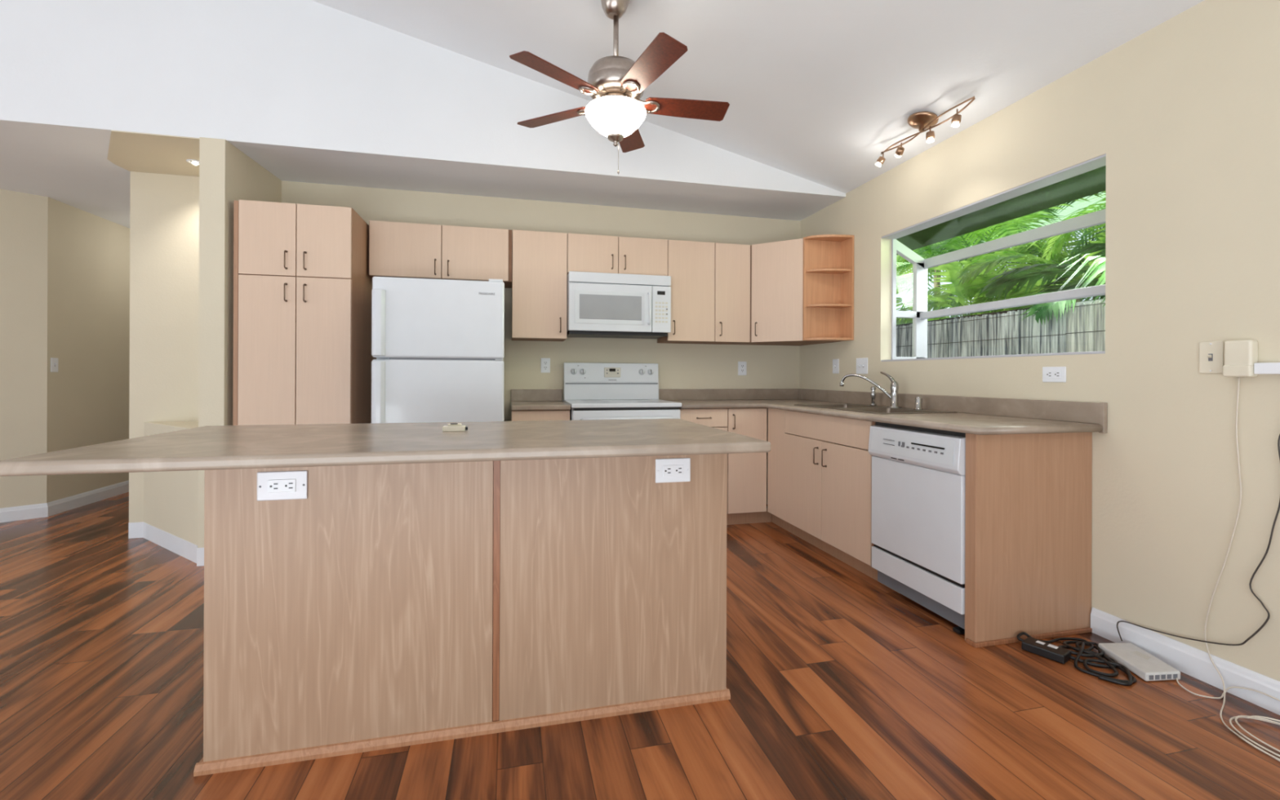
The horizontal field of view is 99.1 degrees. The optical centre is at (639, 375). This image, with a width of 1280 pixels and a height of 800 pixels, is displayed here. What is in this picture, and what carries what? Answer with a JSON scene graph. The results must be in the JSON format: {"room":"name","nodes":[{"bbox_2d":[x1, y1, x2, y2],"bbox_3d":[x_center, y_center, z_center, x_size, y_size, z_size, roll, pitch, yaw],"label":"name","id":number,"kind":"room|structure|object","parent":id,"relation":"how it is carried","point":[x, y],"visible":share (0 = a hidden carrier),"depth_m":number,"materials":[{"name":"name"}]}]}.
{"room":"kitchen","nodes":[
{"label":"kitchen","id":0,"kind":"room"},
{"bbox_2d":[0,188,48,508],"bbox_3d":[-5.296,-0.150,3.508,0.131,2.466,2.014,0,0,42],"label":"wall","id":1,"kind":"structure","parent":0,"point":[24,216],"depth_m":4.12,"materials":[{"name":"beige paint"}]},
{"bbox_2d":[46,197,129,502],"bbox_3d":[-4.909,-0.148,5.396,0.100,2.466,2.460,0,0,-13],"label":"wall","id":2,"kind":"structure","parent":0,"point":[88,254],"depth_m":4.60,"materials":[{"name":"beige paint"}]},
{"bbox_2d":[50,357,57,372],"bbox_3d":[-4.580,-0.084,4.277,0.018,0.112,0.070,0,0,-13],"label":"light switch","id":3,"kind":"object","parent":2,"relation":"attached to","point":[54,361],"visible":1,"depth_m":4.27,"materials":[{"name":"white plastic"}]},
{"bbox_2d":[0,480,128,522],"bbox_3d":[-5.611,1.029,3.977,1.580,0.105,4.732,0,0,30],"label":"baseboard","id":4,"kind":"structure","parent":2,"relation":"attached to","point":[46,509],"depth_m":4.33,"materials":[{"name":"white wood"}]},
{"bbox_2d":[106,129,199,176],"bbox_3d":[-2.984,-1.371,3.404,0.755,0.006,0.699,0,0,-13],"label":"wall","id":5,"kind":"structure","parent":0,"point":[137,152],"depth_m":3.35,"materials":[{"name":"beige paint"}]},
{"bbox_2d":[186,159,199,165],"bbox_3d":[-2.842,-1.357,3.490,0.090,0.020,0.090,0,0,-13],"label":"recessed light","id":6,"kind":"object","parent":5,"relation":"attached to","point":[196,162],"visible":0.8,"depth_m":3.48,"materials":[{"name":"white plastic"}]},
{"bbox_2d":[128,171,199,522],"bbox_3d":[-3.075,-0.141,3.795,0.740,2.466,0.100,0,0,-13],"label":"wall","id":7,"kind":"structure","parent":0,"point":[164,208],"depth_m":3.70,"materials":[{"name":"beige paint"}]},
{"bbox_2d":[143,421,198,545],"bbox_3d":[-2.945,0.703,3.421,0.652,0.780,0.687,0,0,-13],"label":"wall","id":8,"kind":"structure","parent":0,"point":[171,498],"depth_m":3.42,"materials":[{"name":"beige paint"}]},
{"bbox_2d":[197,137,281,547],"bbox_3d":[-2.543,-0.139,3.537,0.174,2.466,0.780,0,0,-13],"label":"wall partition","id":9,"kind":"structure","parent":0,"point":[227,175],"depth_m":3.16,"materials":[{"name":"beige paint"}]},
{"bbox_2d":[0,0,845,199],"bbox_3d":[-2.878,-2.057,3.113,9.290,1.368,0.086,0,0,-13],"label":"wall","id":10,"kind":"structure","parent":0,"point":[301,76],"depth_m":3.28,"materials":[{"name":"white paint"}]},
{"bbox_2d":[281,180,799,504],"bbox_3d":[-0.607,-0.131,4.352,4.100,2.466,0.100,0,0,-13],"label":"wall","id":11,"kind":"structure","parent":0,"point":[680,366],"depth_m":4.35,"materials":[{"name":"beige paint"}]},
{"bbox_2d":[368,220,511,288],"bbox_3d":[-1.407,-0.862,3.928,0.944,0.372,0.344,0,0,-13],"label":"upper cabinet","id":12,"kind":"object","parent":11,"relation":"attached to","point":[396,249],"visible":1,"depth_m":3.79,"materials":[{"name":"brown wood"}]},
{"bbox_2d":[511,389,562,400],"bbox_3d":[-0.801,0.151,4.242,0.392,0.091,0.020,0,0,-13],"label":"backsplash","id":13,"kind":"structure","parent":11,"relation":"attached to","point":[516,394],"depth_m":4.23,"materials":[{"name":"laminate"}]},
{"bbox_2d":[511,229,567,341],"bbox_3d":[-0.755,-0.658,4.085,0.392,0.775,0.344,0,0,-13],"label":"upper cabinet","id":14,"kind":"object","parent":11,"relation":"attached to","point":[539,259],"visible":1,"depth_m":3.95,"materials":[{"name":"brown wood"}]},
{"bbox_2d":[540,358,550,373],"bbox_3d":[-0.738,-0.081,4.264,0.072,0.115,0.009,0,0,-13],"label":"outlet","id":15,"kind":"object","parent":11,"relation":"attached to","point":[545,362],"visible":1,"depth_m":4.26,"materials":[{"name":"white plastic"}]},
{"bbox_2d":[542,360,547,369],"bbox_3d":[-0.737,-0.081,4.262,0.036,0.070,0.003,0,0,-13],"label":"receptacle","id":16,"kind":"object","parent":15,"relation":"attached to","point":[544,362],"depth_m":4.26,"materials":[{"name":"white plastic"}]},
{"bbox_2d":[567,233,667,275],"bbox_3d":[-0.191,-0.899,4.220,0.764,0.289,0.344,0,0,-13],"label":"upper cabinet","id":17,"kind":"object","parent":11,"relation":"attached to","point":[585,252],"visible":0.88,"depth_m":4.08,"materials":[{"name":"brown wood"}]},
{"bbox_2d":[566,271,671,338],"bbox_3d":[-0.180,-0.525,4.171,0.762,0.447,0.443,0,0,-13],"label":"microwave","id":18,"kind":"object","parent":17,"relation":"attached to","point":[600,304],"visible":0.97,"depth_m":4.00,"materials":[{"name":"white plastic"}]},
{"bbox_2d":[657,240,750,344],"bbox_3d":[0.513,-0.653,4.389,0.681,0.775,0.344,0,0,-13],"label":"upper cabinet","id":19,"kind":"object","parent":11,"relation":"attached to","point":[710,286],"visible":0.98,"depth_m":4.25,"materials":[{"name":"brown wood"}]},
{"bbox_2d":[737,361,746,375],"bbox_3d":[0.872,-0.062,4.651,0.078,0.118,0.009,0,0,-13],"label":"outlet","id":20,"kind":"object","parent":11,"relation":"attached to","point":[742,366],"visible":1,"depth_m":4.65,"materials":[{"name":"white plastic"}]},
{"bbox_2d":[740,364,744,372],"bbox_3d":[0.873,-0.062,4.648,0.036,0.070,0.003,0,0,-13],"label":"receptacle","id":21,"kind":"object","parent":20,"relation":"attached to","point":[742,366],"depth_m":4.65,"materials":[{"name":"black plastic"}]},
{"bbox_2d":[0,0,1204,228],"bbox_3d":[-2.342,-1.980,0.900,9.300,1.218,12.400,0,0,-13],"label":"ceiling","id":22,"kind":"structure","parent":0,"point":[815,91],"depth_m":3.08,"materials":[{"name":"white paint"}]},
{"bbox_2d":[509,0,729,173],"bbox_3d":[-0.085,-1.411,2.598,1.042,0.906,1.072,0,0,-13],"label":"ceiling fan","id":23,"kind":"object","parent":22,"relation":"hanging from","point":[615,84],"visible":1,"depth_m":2.51,"materials":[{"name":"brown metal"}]},
{"bbox_2d":[875,96,975,167],"bbox_3d":[1.565,-1.356,3.038,0.154,0.165,0.717,0,0,-13],"label":"track light","id":24,"kind":"object","parent":22,"relation":"attached to","point":[921,121],"visible":1,"depth_m":2.98,"materials":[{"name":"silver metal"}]},
{"bbox_2d":[0,492,1279,799],"bbox_3d":[-2.502,1.154,0.864,9.595,0.120,12.400,0,0,-13],"label":"floor","id":25,"kind":"structure","parent":0,"point":[842,685],"depth_m":1.76,"materials":[{"name":"brown wood"}]},
{"bbox_2d":[128,521,204,566],"bbox_3d":[-3.001,1.040,3.474,1.311,0.105,0.187,0,0,35],"label":"baseboard","id":26,"kind":"structure","parent":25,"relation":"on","point":[190,551],"depth_m":3.43,"materials":[{"name":"white wood"}]},
{"bbox_2d":[232,200,376,425],"bbox_3d":[-2.148,0.032,3.571,0.631,2.128,0.694,0,0,-13],"label":"pantry cabinet","id":27,"kind":"object","parent":25,"relation":"on","point":[303,283],"visible":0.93,"depth_m":3.27,"materials":[{"name":"brown wood"}]},
{"bbox_2d":[371,276,504,423],"bbox_3d":[-1.303,0.238,3.670,0.760,1.682,0.801,0,0,-13],"label":"refrigerator","id":28,"kind":"object","parent":25,"relation":"on","point":[437,345],"visible":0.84,"depth_m":3.31,"materials":[{"name":"white metal"}]},
{"bbox_2d":[193,453,730,776],"bbox_3d":[-0.532,0.666,1.998,1.577,0.872,0.653,0,0,-13],"label":"kitchen island","id":29,"kind":"object","parent":25,"relation":"on","point":[384,606],"visible":0.76,"depth_m":1.67,"materials":[{"name":"brown wood"}]},
{"bbox_2d":[257,470,307,501],"bbox_3d":[-1.019,0.313,1.555,0.128,0.082,0.009,0,0,-13],"label":"outlet","id":30,"kind":"object","parent":29,"relation":"attached to","point":[277,485],"visible":1,"depth_m":1.55,"materials":[{"name":"plastic"}]},
{"bbox_2d":[267,479,295,493],"bbox_3d":[-1.018,0.313,1.552,0.070,0.036,0.003,0,0,-13],"label":"receptacle","id":31,"kind":"object","parent":30,"relation":"attached to","point":[274,486],"depth_m":1.55,"materials":[{"name":"white plastic"}]},
{"bbox_2d":[0,418,770,476],"bbox_3d":[-0.639,0.213,1.884,1.918,0.033,0.924,0,0,-13],"label":"island countertop","id":32,"kind":"structure","parent":29,"relation":"on","point":[211,447],"depth_m":1.56,"materials":[{"name":"laminate"}]},
{"bbox_2d":[442,422,467,431],"bbox_3d":[-0.657,0.183,1.943,0.084,0.028,0.038,0,0,-13],"label":"clip","id":33,"kind":"object","parent":32,"relation":"on","point":[454,427],"visible":1,"depth_m":1.93,"materials":[{"name":"beige plastic"}]},
{"bbox_2d":[655,457,690,483],"bbox_3d":[0.111,0.317,1.826,0.122,0.080,0.009,0,0,-13],"label":"outlet","id":34,"kind":"object","parent":29,"relation":"attached to","point":[676,469],"visible":1,"depth_m":1.82,"materials":[{"name":"white plastic"}]},
{"bbox_2d":[662,464,683,476],"bbox_3d":[0.112,0.317,1.824,0.070,0.036,0.003,0,0,-13],"label":"receptacle","id":35,"kind":"object","parent":34,"relation":"attached to","point":[668,470],"depth_m":1.82,"materials":[{"name":"white plastic"}]},
{"bbox_2d":[511,409,569,421],"bbox_3d":[-0.731,0.665,3.940,0.388,0.872,0.640,0,0,-13],"label":"base cabinet","id":36,"kind":"object","parent":25,"relation":"on","point":[540,415],"visible":0.06,"depth_m":3.66,"materials":[{"name":"brown wood"}]},
{"bbox_2d":[511,389,570,410],"bbox_3d":[-0.730,0.167,3.942,0.392,0.124,0.635,0,0,-13],"label":"countertop","id":37,"kind":"structure","parent":36,"relation":"on","point":[522,399],"depth_m":4.20,"materials":[{"name":"laminate"}]},
{"bbox_2d":[562,362,681,420],"bbox_3d":[-0.150,0.492,4.029,0.774,1.184,0.682,0,0,-13],"label":"stove","id":38,"kind":"object","parent":25,"relation":"on","point":[593,391],"visible":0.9,"depth_m":4.26,"materials":[{"name":"white metal"}]},
{"bbox_2d":[562,399,681,408],"bbox_3d":[-0.154,0.203,4.050,0.774,0.031,0.628,0,0,-13],"label":"cooktop","id":39,"kind":"object","parent":38,"relation":"in","point":[575,403],"depth_m":3.80,"materials":[{"name":"white metal"}]},
{"bbox_2d":[679,408,771,524],"bbox_3d":[0.582,0.671,4.256,0.753,0.872,0.640,0,0,-13],"label":"base cabinet","id":40,"kind":"object","parent":25,"relation":"on","point":[746,489],"visible":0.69,"depth_m":4.01,"materials":[{"name":"brown wood"}]},
{"bbox_2d":[767,408,884,585],"bbox_3d":[1.357,0.674,3.563,0.640,0.872,1.283,0,0,-13],"label":"base cabinet","id":41,"kind":"object","parent":25,"relation":"on","point":[820,466],"visible":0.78,"depth_m":3.32,"materials":[{"name":"brown wood"}]},
{"bbox_2d":[658,388,1107,435],"bbox_3d":[1.065,0.176,3.399,1.289,0.130,2.530,0,0,-13],"label":"countertop","id":42,"kind":"structure","parent":41,"relation":"on","point":[977,415],"depth_m":2.90,"materials":[{"name":"laminate"}]},
{"bbox_2d":[840,371,902,408],"bbox_3d":[1.512,0.087,3.578,0.090,0.228,0.402,0,0,-40],"label":"faucet","id":43,"kind":"object","parent":42,"relation":"on","point":[893,396],"visible":0.99,"depth_m":3.46,"materials":[{"name":"silver metal"}]},
{"bbox_2d":[794,404,956,413],"bbox_3d":[1.407,0.287,3.396,0.488,0.175,0.900,0,0,-13],"label":"sink","id":44,"kind":"object","parent":42,"relation":"in","point":[851,407],"visible":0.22,"depth_m":3.38,"materials":[{"name":"silver metal"}]},
{"bbox_2d":[869,386,876,405],"bbox_3d":[1.564,0.136,3.660,0.044,0.129,0.044,0,0,-13],"label":"sprayer","id":45,"kind":"object","parent":44,"relation":"on","point":[873,393],"visible":0.98,"depth_m":3.65,"materials":[{"name":"silver metal"}]},
{"bbox_2d":[913,395,923,409],"bbox_3d":[1.661,0.162,3.256,0.052,0.078,0.052,0,0,-13],"label":"air gap","id":46,"kind":"object","parent":44,"relation":"on","point":[918,401],"visible":1,"depth_m":3.24,"materials":[{"name":"silver metal"}]},
{"bbox_2d":[868,422,965,629],"bbox_3d":[1.560,0.675,2.646,0.616,0.871,0.590,0,0,-13],"label":"dishwasher","id":47,"kind":"object","parent":25,"relation":"on","point":[917,522],"visible":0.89,"depth_m":2.52,"materials":[{"name":"white plastic"}]},
{"bbox_2d":[877,570,964,629],"bbox_3d":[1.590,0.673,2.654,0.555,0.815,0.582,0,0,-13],"label":"toe kick","id":48,"kind":"object","parent":47,"relation":"in","point":[948,614],"depth_m":2.55,"materials":[{"name":"white metal"}]},
{"bbox_2d":[952,626,964,634],"bbox_3d":[1.379,1.099,2.356,0.040,0.019,0.040,0,0,-13],"label":"plug","id":49,"kind":"object","parent":25,"relation":"on","point":[959,630],"visible":0.77,"depth_m":2.34,"materials":[{"name":"plastic"}]},
{"bbox_2d":[964,431,1092,648],"bbox_3d":[1.662,0.675,2.328,0.622,0.872,0.067,0,0,-13],"label":"end panel","id":50,"kind":"object","parent":25,"relation":"on","point":[1028,500],"visible":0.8,"depth_m":2.30,"materials":[{"name":"brown wood"}]},
{"bbox_2d":[1021,636,1071,663],"bbox_3d":[1.617,1.091,2.174,0.077,0.035,0.145,0,0,-36],"label":"power strip","id":51,"kind":"object","parent":25,"relation":"on","point":[1055,653],"visible":1,"depth_m":2.15,"materials":[{"name":"black plastic"}]},
{"bbox_2d":[1016,631,1137,683],"bbox_3d":[1.736,1.088,2.133,0.300,0.045,0.342,0,0,-13],"label":"cord","id":52,"kind":"object","parent":25,"relation":"on","point":[1083,642],"visible":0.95,"depth_m":2.18,"materials":[{"name":"black plastic"}]},
{"bbox_2d":[1057,640,1133,685],"bbox_3d":[1.749,1.096,2.110,0.173,0.029,0.320,0,0,9],"label":"cord","id":53,"kind":"object","parent":25,"relation":"on","point":[1109,664],"visible":0.91,"depth_m":2.08,"materials":[{"name":"black plastic"}]},
{"bbox_2d":[1097,642,1180,680],"bbox_3d":[1.910,1.093,2.093,0.140,0.032,0.241,0,0,4],"label":"router","id":54,"kind":"object","parent":25,"relation":"on","point":[1148,667],"visible":0.98,"depth_m":2.06,"materials":[{"name":"grey plastic"}]},
{"bbox_2d":[1176,677,1279,701],"bbox_3d":[2.020,1.085,1.871,0.265,0.052,0.092,0,0,45],"label":"cord","id":55,"kind":"object","parent":25,"relation":"on","point":[1179,683],"visible":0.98,"depth_m":1.88,"materials":[{"name":"white plastic"}]},
{"bbox_2d":[1229,715,1279,759],"bbox_3d":[1.972,1.101,1.581,0.264,0.017,0.381,0,0,-13],"label":"cord","id":56,"kind":"object","parent":25,"relation":"on","point":[1257,717],"visible":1,"depth_m":1.70,"materials":[{"name":"white plastic"}]},
{"bbox_2d":[799,0,1279,681],"bbox_3d":[2.495,-0.219,0.417,0.095,2.666,9.200,0,0,-13],"label":"wall","id":57,"kind":"structure","parent":0,"point":[1184,113],"depth_m":2.12,"materials":[{"name":"beige paint"}]},
{"bbox_2d":[737,238,840,346],"bbox_3d":[1.174,-0.650,4.412,0.610,0.775,0.610,0,0,-13],"label":"upper cabinet","id":58,"kind":"object","parent":57,"relation":"attached to","point":[776,268],"visible":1,"depth_m":4.22,"materials":[{"name":"brown wood"}]},
{"bbox_2d":[802,234,853,341],"bbox_3d":[1.403,-0.651,4.068,0.325,0.773,0.161,0,0,-13],"label":"open shelf unit","id":59,"kind":"object","parent":57,"relation":"attached to","point":[828,313],"visible":1,"depth_m":4.11,"materials":[{"name":"brown wood"}]},
{"bbox_2d":[832,359,839,373],"bbox_3d":[1.517,-0.073,4.247,0.018,0.112,0.080,0,0,-13],"label":"light switch","id":60,"kind":"object","parent":57,"relation":"attached to","point":[835,362],"visible":1,"depth_m":4.24,"materials":[{"name":"white plastic"}]},
{"bbox_2d":[856,357,867,373],"bbox_3d":[1.593,-0.070,3.932,0.018,0.115,0.130,0,0,-13],"label":"light switch","id":61,"kind":"object","parent":57,"relation":"attached to","point":[861,363],"visible":0.98,"depth_m":3.92,"materials":[{"name":"white plastic"}]},
{"bbox_2d":[880,153,1106,361],"bbox_3d":[2.005,-0.523,3.081,0.378,0.857,1.506,0,0,-13],"label":"window","id":62,"kind":"structure","parent":57,"relation":"in","point":[919,314],"depth_m":3.22,"materials":[{"name":"plastic"}]},
{"bbox_2d":[920,284,1105,319],"bbox_3d":[2.143,-0.418,3.114,0.057,0.045,1.450,0,0,-13],"label":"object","id":63,"kind":"object","parent":62,"relation":"attached to","point":[1095,291],"depth_m":3.06,"materials":[{"name":"plastic"}]},
{"bbox_2d":[896,165,1106,255],"bbox_3d":[3.015,-1.434,2.237,1.754,0.100,12.300,0,0,-13],"label":"awning","id":64,"kind":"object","parent":57,"relation":"attached to","point":[1094,181],"depth_m":4.52,"materials":[{"name":"paint"}]},
{"bbox_2d":[1042,366,1066,382],"bbox_3d":[1.930,-0.006,2.546,0.009,0.072,0.112,0,0,-13],"label":"outlet","id":65,"kind":"object","parent":57,"relation":"attached to","point":[1050,374],"visible":1,"depth_m":2.54,"materials":[{"name":"white plastic"}]},
{"bbox_2d":[1045,370,1061,377],"bbox_3d":[1.927,-0.006,2.546,0.003,0.036,0.070,0,0,-13],"label":"receptacle","id":66,"kind":"object","parent":65,"relation":"attached to","point":[1049,374],"depth_m":2.54,"materials":[{"name":"white plastic"}]},
{"bbox_2d":[1090,607,1279,715],"bbox_3d":[2.725,1.063,-0.799,0.014,0.105,6.525,0,0,-13],"label":"baseboard","id":67,"kind":"structure","parent":57,"relation":"attached to","point":[1192,661],"depth_m":2.01,"materials":[{"name":"white wood"}]},
{"bbox_2d":[1199,341,1223,373],"bbox_3d":[2.063,-0.066,1.975,0.018,0.116,0.070,0,0,-13],"label":"light switch","id":68,"kind":"object","parent":57,"relation":"attached to","point":[1211,353],"visible":0.92,"depth_m":1.97,"materials":[{"name":"beige plastic"}]},
{"bbox_2d":[1222,339,1257,377],"bbox_3d":[2.072,-0.059,1.885,0.042,0.127,0.077,0,0,-13],"label":"wall box","id":69,"kind":"object","parent":57,"relation":"attached to","point":[1240,356],"visible":0.98,"depth_m":1.87,"materials":[{"name":"beige plastic"}]},
{"bbox_2d":[1204,377,1279,761],"bbox_3d":[1.935,0.557,1.757,0.109,1.107,0.512,0,0,32],"label":"cord","id":70,"kind":"object","parent":69,"relation":"hanging from","point":[1238,381],"visible":1,"depth_m":1.90,"materials":[{"name":"white plastic"}]},
{"bbox_2d":[1253,362,1279,373],"bbox_3d":[2.095,-0.024,1.813,0.030,0.038,0.071,0,0,-13],"label":"plug adapter","id":71,"kind":"object","parent":57,"relation":"attached to","point":[1259,367],"visible":1,"depth_m":1.81,"materials":[{"name":"white plastic"}]},
{"bbox_2d":[1116,434,1279,645],"bbox_3d":[2.032,0.535,2.005,0.034,1.087,0.506,0,0,-15],"label":"cord","id":72,"kind":"object","parent":71,"relation":"hanging from","point":[1278,440],"visible":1,"depth_m":1.85,"materials":[{"name":"plastic"}]},
{"label":"outside","id":73,"kind":"structure","parent":0,"visible":0},
{"bbox_3d":[7.898,1.361,7.886,13.900,0.150,21.000,0,0,-13],"label":"ground","id":74,"kind":"structure","parent":73,"visible":0},
{"bbox_2d":[896,275,973,324],"bbox_3d":[3.786,-0.182,8.123,2.526,2.906,2.538,0,0,-13],"label":"palm tree","id":75,"kind":"object","parent":74,"relation":"on","point":[944,296],"visible":0.02,"depth_m":7.56,"materials":[{"name":"green plant"}]},
{"bbox_2d":[896,208,1059,310],"bbox_3d":[4.762,-0.822,8.941,3.179,4.193,3.371,0,0,-13],"label":"palm tree","id":76,"kind":"object","parent":74,"relation":"on","point":[980,242],"visible":0.05,"depth_m":8.60,"materials":[{"name":"green plant"}]},
{"bbox_2d":[896,302,1072,358],"bbox_3d":[2.599,0.355,6.819,0.070,1.820,5.600,0,0,-13],"label":"fence","id":77,"kind":"object","parent":74,"relation":"on","point":[1002,332],"visible":0.06,"depth_m":4.78,"materials":[{"name":"wood"}]},
{"bbox_2d":[896,260,1099,324],"bbox_3d":[3.944,0.009,6.308,2.170,2.526,1.880,0,0,34],"label":"palm tree","id":78,"kind":"object","parent":74,"relation":"on","point":[951,268],"visible":0.15,"depth_m":6.11,"materials":[{"name":"green plant"}]},
{"bbox_2d":[896,191,1106,313],"bbox_3d":[4.456,-0.523,7.218,2.803,3.594,2.860,0,0,-13],"label":"palm tree","id":79,"kind":"object","parent":74,"relation":"on","point":[1014,224],"visible":0.22,"depth_m":6.87,"materials":[{"name":"green plant"}]},
{"bbox_2d":[935,224,1105,317],"bbox_3d":[5.285,-0.380,6.771,3.033,3.314,2.884,0,0,-13],"label":"palm tree","id":80,"kind":"object","parent":74,"relation":"on","point":[1085,235],"visible":0.02,"depth_m":6.45,"materials":[{"name":"green plant"}]},
{"bbox_2d":[943,205,1105,317],"bbox_3d":[6.226,-0.741,8.382,3.186,4.043,3.698,0,0,3],"label":"palm tree","id":81,"kind":"object","parent":74,"relation":"on","point":[1037,251],"visible":0.02,"depth_m":8.02,"materials":[{"name":"green plant"}]},
{"bbox_2d":[952,228,1105,313],"bbox_3d":[4.266,-0.166,5.196,2.041,2.878,2.259,0,0,-41],"label":"palm tree","id":82,"kind":"object","parent":74,"relation":"on","point":[973,290],"visible":0.17,"depth_m":5.39,"materials":[{"name":"green plant"}]},
{"bbox_2d":[979,243,1105,325],"bbox_3d":[3.837,0.021,4.292,1.906,2.501,1.914,0,0,-13],"label":"palm tree","id":83,"kind":"object","parent":74,"relation":"on","point":[1009,279],"visible":0.2,"depth_m":4.35,"materials":[{"name":"green plant"}]},
{"bbox_2d":[1008,190,1106,262],"bbox_3d":[4.647,-0.615,4.882,2.782,3.778,2.899,0,0,-13],"label":"palm tree","id":84,"kind":"object","parent":74,"relation":"on","point":[1057,246],"visible":0.09,"depth_m":5.68,"materials":[{"name":"green plant"}]},
{"bbox_2d":[1036,191,1102,221],"bbox_3d":[6.096,-0.791,6.052,3.443,4.142,3.028,0,0,29],"label":"palm tree","id":85,"kind":"object","parent":74,"relation":"on","point":[1073,202],"visible":0.02,"depth_m":6.96,"materials":[{"name":"green plant"}]},
{"bbox_2d":[1065,298,1105,352],"bbox_3d":[3.642,0.366,2.174,0.070,1.805,3.880,0,0,-13],"label":"fence","id":86,"kind":"object","parent":74,"relation":"on","point":[1085,326],"visible":0.07,"depth_m":3.92,"materials":[{"name":"wood"}]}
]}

